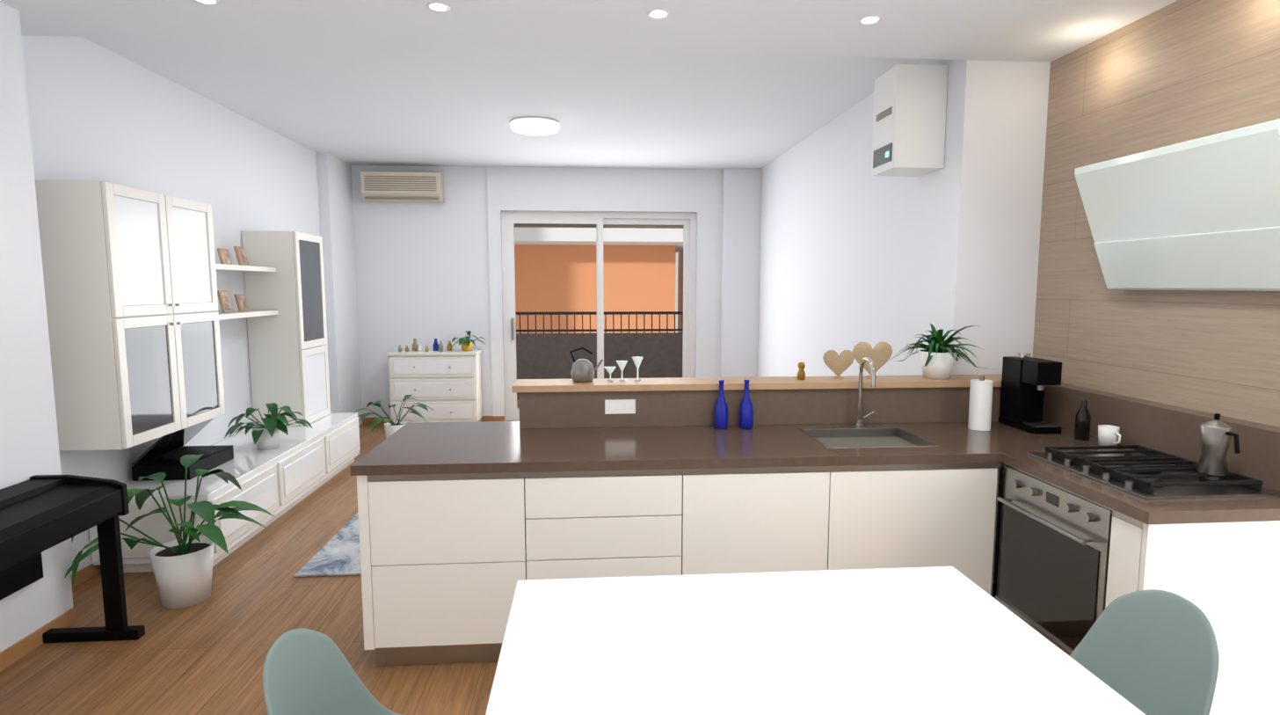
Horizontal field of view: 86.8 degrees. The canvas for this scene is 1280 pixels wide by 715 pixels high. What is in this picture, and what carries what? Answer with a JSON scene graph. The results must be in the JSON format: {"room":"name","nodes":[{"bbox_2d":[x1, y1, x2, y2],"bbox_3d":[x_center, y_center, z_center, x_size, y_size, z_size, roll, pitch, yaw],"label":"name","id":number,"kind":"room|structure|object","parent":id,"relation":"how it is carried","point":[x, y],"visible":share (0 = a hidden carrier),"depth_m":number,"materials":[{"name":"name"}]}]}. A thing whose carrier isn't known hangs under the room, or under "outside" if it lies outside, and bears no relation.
{"room":"kitchen","nodes":[
{"label":"kitchen","id":0,"kind":"room"},
{"bbox_2d":[0,1,73,652],"bbox_3d":[-2.826,0.071,0.428,0.730,2.900,5.200,0,6,-4],"label":"wall","id":1,"kind":"structure","parent":0,"point":[29,444],"depth_m":2.90,"materials":[{"name":"white paint"}]},
{"bbox_2d":[0,415,504,671],"bbox_3d":[-0.351,1.216,3.082,5.150,0.070,9.850,0,6,-4],"label":"baseboard","id":2,"kind":"structure","parent":1,"relation":"attached to","point":[19,649],"depth_m":3.06,"materials":[{"name":"brown wood"}]},
{"bbox_2d":[21,35,320,574],"bbox_3d":[-3.340,-0.439,5.302,0.450,2.900,4.650,0,6,-4],"label":"wall","id":3,"kind":"structure","parent":0,"point":[97,112],"depth_m":4.34,"materials":[{"name":"white paint"}]},
{"bbox_2d":[34,180,225,450],"bbox_3d":[-2.801,-0.243,3.802,0.386,1.328,0.943,0,6,-4],"label":"upper cabinet","id":4,"kind":"object","parent":3,"relation":"attached to","point":[129,277],"visible":0.98,"depth_m":3.44,"materials":[{"name":"white paint"}]},
{"bbox_2d":[215,246,276,271],"bbox_3d":[-2.946,-0.708,4.768,0.250,0.185,1.092,0,6,-4],"label":"shelf","id":5,"kind":"object","parent":3,"relation":"attached to","point":[226,265],"depth_m":4.90,"materials":[{"name":"white paint"}]},
{"bbox_2d":[217,290,278,319],"bbox_3d":[-2.946,-0.379,4.803,0.250,0.195,1.092,0,6,-4],"label":"shelf","id":6,"kind":"object","parent":3,"relation":"attached to","point":[228,312],"depth_m":4.89,"materials":[{"name":"white paint"}]},
{"bbox_2d":[0,420,996,714],"bbox_3d":[-0.295,1.305,3.146,6.170,0.120,10.350,0,6,-4],"label":"floor","id":7,"kind":"structure","parent":0,"point":[207,656],"depth_m":2.95,"materials":[{"name":"brown wood"}]},
{"bbox_2d":[0,474,145,642],"bbox_3d":[-2.395,0.945,2.416,0.404,0.748,1.201,0,6,-4],"label":"digital piano","id":8,"kind":"object","parent":7,"relation":"on","point":[40,514],"visible":1,"depth_m":2.84,"materials":[{"name":"black plastic"}]},
{"bbox_2d":[64,453,276,608],"bbox_3d":[-2.279,0.871,3.453,0.765,0.679,0.749,0,6,-4],"label":"plant","id":9,"kind":"object","parent":7,"relation":"on","point":[183,570],"visible":0.94,"depth_m":3.32,"materials":[{"name":"green plant"}]},
{"bbox_2d":[88,412,360,572],"bbox_3d":[-2.745,0.842,4.876,0.644,0.440,2.432,0,6,-4],"label":"tv cabinet","id":10,"kind":"object","parent":7,"relation":"on","point":[297,466],"visible":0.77,"depth_m":4.30,"materials":[{"name":"white wood"}]},
{"bbox_2d":[131,417,233,480],"bbox_3d":[-2.811,0.549,4.180,0.320,0.286,0.500,0,6,-4],"label":"turntable","id":11,"kind":"object","parent":10,"relation":"on","point":[166,453],"visible":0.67,"depth_m":4.08,"materials":[{"name":"black plastic"}]},
{"bbox_2d":[224,402,312,450],"bbox_3d":[-2.608,0.468,4.755,0.536,0.328,0.555,0,6,-4],"label":"pothos plant","id":12,"kind":"object","parent":10,"relation":"on","point":[266,434],"visible":1,"depth_m":4.68,"materials":[{"name":"green plant"}]},
{"bbox_2d":[241,230,330,426],"bbox_3d":[-2.932,-0.246,5.656,0.406,1.559,0.550,0,6,-4],"label":"cabinet column","id":13,"kind":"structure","parent":10,"relation":"on","point":[288,355],"depth_m":5.41,"materials":[{"name":"white paint"}]},
{"bbox_2d":[293,512,361,576],"bbox_3d":[-0.986,1.026,5.167,2.000,0.011,2.880,0,6,-4],"label":"rug","id":14,"kind":"object","parent":7,"relation":"on","point":[338,553],"visible":0.17,"depth_m":3.91,"materials":[{"name":"grey fabric"}]},
{"bbox_2d":[262,627,402,714],"bbox_3d":[-0.513,1.007,1.490,0.518,0.829,0.462,0,6,-4],"label":"chair","id":15,"kind":"object","parent":7,"relation":"on","point":[308,672],"visible":1,"depth_m":1.52,"materials":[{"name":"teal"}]},
{"bbox_2d":[316,152,362,425],"bbox_3d":[-3.215,-0.647,7.281,0.100,2.900,0.700,0,6,-4],"label":"column","id":16,"kind":"structure","parent":7,"relation":"on","point":[336,206],"depth_m":7.12,"materials":[{"name":"white paint"}]},
{"bbox_2d":[354,394,432,437],"bbox_3d":[-2.417,0.642,6.661,0.848,0.466,0.795,0,6,-4],"label":"floor plant","id":17,"kind":"object","parent":7,"relation":"on","point":[391,426],"visible":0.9,"depth_m":6.58,"materials":[{"name":"green plant"}]},
{"bbox_2d":[385,349,482,422],"bbox_3d":[-2.275,0.352,7.587,0.965,0.850,0.436,0,6,-4],"label":"dresser","id":18,"kind":"object","parent":7,"relation":"on","point":[445,385],"visible":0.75,"depth_m":7.39,"materials":[{"name":"white paint"}]},
{"bbox_2d":[398,338,452,351],"bbox_3d":[-2.396,-0.140,7.550,0.580,0.134,0.168,0,6,-4],"label":"vases","id":19,"kind":"object","parent":18,"relation":"on","point":[416,346],"visible":1,"depth_m":7.55,"materials":[{"name":"multicoloured glass"}]},
{"bbox_2d":[451,330,485,350],"bbox_3d":[-1.913,-0.183,7.552,0.382,0.218,0.384,0,6,-4],"label":"potted plant","id":20,"kind":"object","parent":18,"relation":"on","point":[466,343],"visible":0.98,"depth_m":7.53,"materials":[{"name":"green plant"}]},
{"bbox_2d":[350,374,1139,666],"bbox_3d":[0.520,0.689,3.230,3.376,1.086,0.861,0,6,-4],"label":"kitchen peninsula","id":21,"kind":"object","parent":7,"relation":"on","point":[452,515],"depth_m":2.82,"materials":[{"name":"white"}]},
{"bbox_2d":[569,347,603,382],"bbox_3d":[-0.270,0.034,3.423,0.169,0.174,0.117,0,6,-4],"label":"kettle","id":22,"kind":"object","parent":21,"relation":"on","point":[583,370],"visible":1,"depth_m":3.39,"materials":[{"name":"silver metal"}]},
{"bbox_2d":[604,399,635,414],"bbox_3d":[-0.098,0.243,3.348,0.150,0.070,0.009,0,6,-4],"label":"electrical outlet plate","id":23,"kind":"object","parent":21,"relation":"attached to","point":[614,406],"visible":1,"depth_m":3.35,"materials":[{"name":"white plastic"}]},
{"bbox_2d":[603,356,643,381],"bbox_3d":[-0.082,0.058,3.450,0.200,0.120,0.057,0,6,-4],"label":"glasses","id":24,"kind":"object","parent":21,"relation":"on","point":[636,360],"visible":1,"depth_m":3.44,"materials":[{"name":"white glass"}]},
{"bbox_2d":[713,378,727,429],"bbox_3d":[0.400,0.229,3.334,0.072,0.240,0.072,0,6,-4],"label":"bottle","id":25,"kind":"object","parent":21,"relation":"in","point":[721,414],"visible":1,"depth_m":3.31,"materials":[{"name":"blue glass"}]},
{"bbox_2d":[738,378,753,429],"bbox_3d":[0.525,0.228,3.338,0.072,0.240,0.072,0,6,-4],"label":"bottle","id":26,"kind":"object","parent":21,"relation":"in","point":[745,420],"visible":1,"depth_m":3.32,"materials":[{"name":"blue glass"}]},
{"bbox_2d":[797,361,805,379],"bbox_3d":[0.836,0.067,3.511,0.044,0.090,0.042,0,6,-4],"label":"figurine","id":27,"kind":"object","parent":21,"relation":"on","point":[801,372],"visible":1,"depth_m":3.50,"materials":[{"name":"gold metal"}]},
{"bbox_2d":[822,349,854,378],"bbox_3d":[1.035,0.036,3.528,0.169,0.151,0.030,0,6,-4],"label":"heart","id":28,"kind":"object","parent":21,"relation":"on","point":[836,364],"visible":1,"depth_m":3.52,"materials":[{"name":"beige wood"}]},
{"bbox_2d":[854,356,875,426],"bbox_3d":[1.131,0.173,3.309,0.100,0.356,0.183,0,6,-4],"label":"sink faucet","id":29,"kind":"object","parent":21,"relation":"in","point":[859,418],"visible":0.96,"depth_m":3.36,"materials":[{"name":"silver metal"}]},
{"bbox_2d":[852,341,892,378],"bbox_3d":[1.215,0.014,3.540,0.216,0.194,0.030,0,6,-4],"label":"heart","id":30,"kind":"object","parent":21,"relation":"on","point":[879,354],"visible":0.85,"depth_m":3.53,"materials":[{"name":"beige wood"}]},
{"bbox_2d":[889,323,994,378],"bbox_3d":[1.565,-0.031,3.543,0.515,0.278,0.686,0,6,-4],"label":"spider plant","id":31,"kind":"object","parent":21,"relation":"on","point":[938,357],"visible":1,"depth_m":3.51,"materials":[{"name":"green plant"}]},
{"bbox_2d":[967,375,993,430],"bbox_3d":[1.665,0.220,3.308,0.098,0.262,0.100,0,6,-4],"label":"paper roll","id":32,"kind":"object","parent":21,"relation":"in","point":[980,403],"visible":1,"depth_m":3.27,"materials":[{"name":"white paper"}]},
{"bbox_2d":[998,352,1061,433],"bbox_3d":[1.924,0.166,3.333,0.140,0.365,0.280,0,6,-4],"label":"coffee machine","id":33,"kind":"object","parent":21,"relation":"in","point":[1026,377],"visible":0.98,"depth_m":3.33,"materials":[{"name":"black plastic"}]},
{"bbox_2d":[485,566,1145,714],"bbox_3d":[0.313,1.025,1.585,1.250,0.757,0.750,0,6,-4],"label":"dining table","id":34,"kind":"object","parent":7,"relation":"on","point":[942,640],"visible":1,"depth_m":1.50,"materials":[{"name":"white"}]},
{"bbox_2d":[987,448,1092,655],"bbox_3d":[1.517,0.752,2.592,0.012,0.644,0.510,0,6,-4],"label":"oven","id":35,"kind":"object","parent":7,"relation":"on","point":[1065,538],"depth_m":2.63,"materials":[{"name":"black glass"}]},
{"bbox_2d":[997,399,1279,714],"bbox_3d":[1.897,0.771,2.532,0.736,1.069,0.750,0,6,-4],"label":"kitchen counter","id":36,"kind":"object","parent":7,"relation":"on","point":[1157,521],"depth_m":2.23,"materials":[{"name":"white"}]},
{"bbox_2d":[1195,413,1239,475],"bbox_3d":[2.019,0.303,2.353,0.092,0.210,0.137,0,6,-4],"label":"moka pot","id":37,"kind":"object","parent":36,"relation":"in","point":[1216,433],"visible":0.96,"depth_m":2.35,"materials":[{"name":"silver metal"}]},
{"bbox_2d":[1069,589,1219,714],"bbox_3d":[1.050,0.990,1.648,0.518,0.829,0.462,0,6,-4],"label":"chair","id":38,"kind":"object","parent":7,"relation":"on","point":[1151,651],"visible":0.62,"depth_m":1.66,"materials":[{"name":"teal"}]},
{"bbox_2d":[83,36,922,169],"bbox_3d":[-0.295,-1.714,2.830,6.170,0.150,10.350,0,6,-4],"label":"ceiling","id":39,"kind":"structure","parent":0,"point":[388,105],"depth_m":4.80,"materials":[{"name":"grey paint"}]},
{"bbox_2d":[510,116,559,135],"bbox_3d":[-0.857,-1.887,5.537,0.400,0.068,0.400,0,6,-4],"label":"ceiling lamp","id":40,"kind":"object","parent":39,"relation":"attached to","point":[534,126],"visible":1,"depth_m":5.42,"materials":[{"name":"white plastic"}]},
{"bbox_2d":[351,165,761,421],"bbox_3d":[-0.671,-0.713,7.913,6.170,2.900,0.420,0,6,-4],"label":"wall","id":41,"kind":"structure","parent":0,"point":[427,273],"depth_m":7.70,"materials":[{"name":"white paint"}]},
{"bbox_2d":[374,392,385,399],"bbox_3d":[-2.982,0.444,7.762,0.120,0.070,0.008,0,6,-4],"label":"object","id":42,"kind":"structure","parent":41,"relation":"attached to","point":[379,396],"depth_m":7.76,"materials":[{"name":"white"}]},
{"bbox_2d":[360,171,443,203],"bbox_3d":[-2.606,-1.871,7.447,0.840,0.300,0.204,0,6,-4],"label":"air conditioner","id":43,"kind":"object","parent":41,"relation":"attached to","point":[385,186],"visible":1,"depth_m":7.36,"materials":[{"name":"beige plastic"}]},
{"bbox_2d":[501,210,696,420],"bbox_3d":[-0.469,-0.478,7.978,2.240,2.420,0.170,0,6,-4],"label":"sliding door frame","id":44,"kind":"structure","parent":41,"relation":"in","point":[511,221],"depth_m":7.88,"materials":[{"name":"white plastic"}]},
{"bbox_2d":[0,0,1178,62],"bbox_3d":[-0.186,-1.328,0.635,5.150,0.160,5.500,0,6,-4],"label":"ceiling","id":45,"kind":"structure","parent":0,"point":[1045,31],"depth_m":3.05,"materials":[{"name":"white paint"}]},
{"bbox_2d":[193,0,219,5],"bbox_3d":[-1.789,-1.471,2.786,0.098,0.004,0.098,-2,6,-16],"label":"recessed light","id":46,"kind":"object","parent":45,"relation":"in","point":[203,2],"depth_m":2.81,"materials":[{"name":"white plastic"}]},
{"bbox_2d":[426,1,450,12],"bbox_3d":[-0.851,-1.478,2.857,0.098,0.004,0.098,-2,6,-16],"label":"recessed light","id":47,"kind":"object","parent":45,"relation":"in","point":[434,6],"depth_m":2.86,"materials":[{"name":"white plastic"}]},
{"bbox_2d":[647,8,669,19],"bbox_3d":[0.081,-1.486,2.928,0.098,0.004,0.098,-2,6,-16],"label":"recessed light","id":48,"kind":"object","parent":45,"relation":"in","point":[654,13],"depth_m":2.92,"materials":[{"name":"white plastic"}]},
{"bbox_2d":[858,15,881,25],"bbox_3d":[1.018,-1.493,2.999,0.098,0.004,0.098,-2,6,-16],"label":"recessed light","id":49,"kind":"object","parent":45,"relation":"in","point":[867,20],"depth_m":3.00,"materials":[{"name":"white plastic"}]},
{"bbox_2d":[757,58,1050,376],"bbox_3d":[2.058,-0.498,5.860,1.040,2.900,4.350,0,6,-4],"label":"wall","id":50,"kind":"structure","parent":0,"point":[853,252],"depth_m":4.12,"materials":[{"name":"white paint"}]},
{"bbox_2d":[871,64,948,176],"bbox_3d":[1.531,-1.340,3.871,0.293,0.550,0.300,0,6,-4],"label":"water heater","id":51,"kind":"object","parent":50,"relation":"attached to","point":[909,116],"depth_m":3.73,"materials":[{"name":"white plastic"}]},
{"bbox_2d":[1074,400,1090,440],"bbox_3d":[2.023,0.284,3.091,0.060,0.180,0.060,0,6,-4],"label":"oil bottle","id":52,"kind":"object","parent":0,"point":[1082,423],"visible":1,"depth_m":3.07,"materials":[{"name":"black glass"}]},
{"bbox_2d":[1098,424,1120,445],"bbox_3d":[2.054,0.346,2.953,0.080,0.085,0.108,0,6,-4],"label":"mug","id":53,"kind":"object","parent":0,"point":[1108,434],"visible":0.88,"depth_m":2.94,"materials":[{"name":"white ceramic"}]},
{"bbox_3d":[2.666,0.012,0.994,0.570,2.900,5.500,0,6,-4],"label":"wall","id":54,"kind":"structure","parent":0,"visible":0},
{"bbox_2d":[1032,0,1279,427],"bbox_3d":[2.228,-0.641,2.858,0.012,1.670,1.600,0,6,-4],"label":"cladding","id":55,"kind":"object","parent":54,"relation":"attached to","point":[1178,71],"visible":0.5,"depth_m":2.90,"materials":[{"name":"beige wood"}]},
{"bbox_2d":[1074,118,1279,290],"bbox_3d":[2.104,-0.529,2.608,0.270,0.540,0.900,0,6,-4],"label":"range hood","id":56,"kind":"object","parent":55,"relation":"attached to","point":[1201,214],"visible":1,"depth_m":2.53,"materials":[{"name":"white glass"}]},
{"label":"outside","id":57,"kind":"structure","parent":0,"visible":0},
{"bbox_2d":[515,311,683,407],"bbox_3d":[-0.392,0.082,9.011,4.940,1.330,1.550,0,6,-4],"label":"balcony","id":58,"kind":"object","parent":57,"point":[543,355],"visible":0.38,"depth_m":9.61,"materials":[{"name":"grey metal"}]},
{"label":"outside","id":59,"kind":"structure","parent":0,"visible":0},
{"bbox_2d":[514,227,683,333],"bbox_3d":[-3.664,-2.135,21.006,10.800,15.000,18.000,0,6,-4],"label":"building","id":60,"kind":"structure","parent":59,"point":[556,270],"depth_m":12.21,"materials":[{"name":"orange paint"}]}
]}

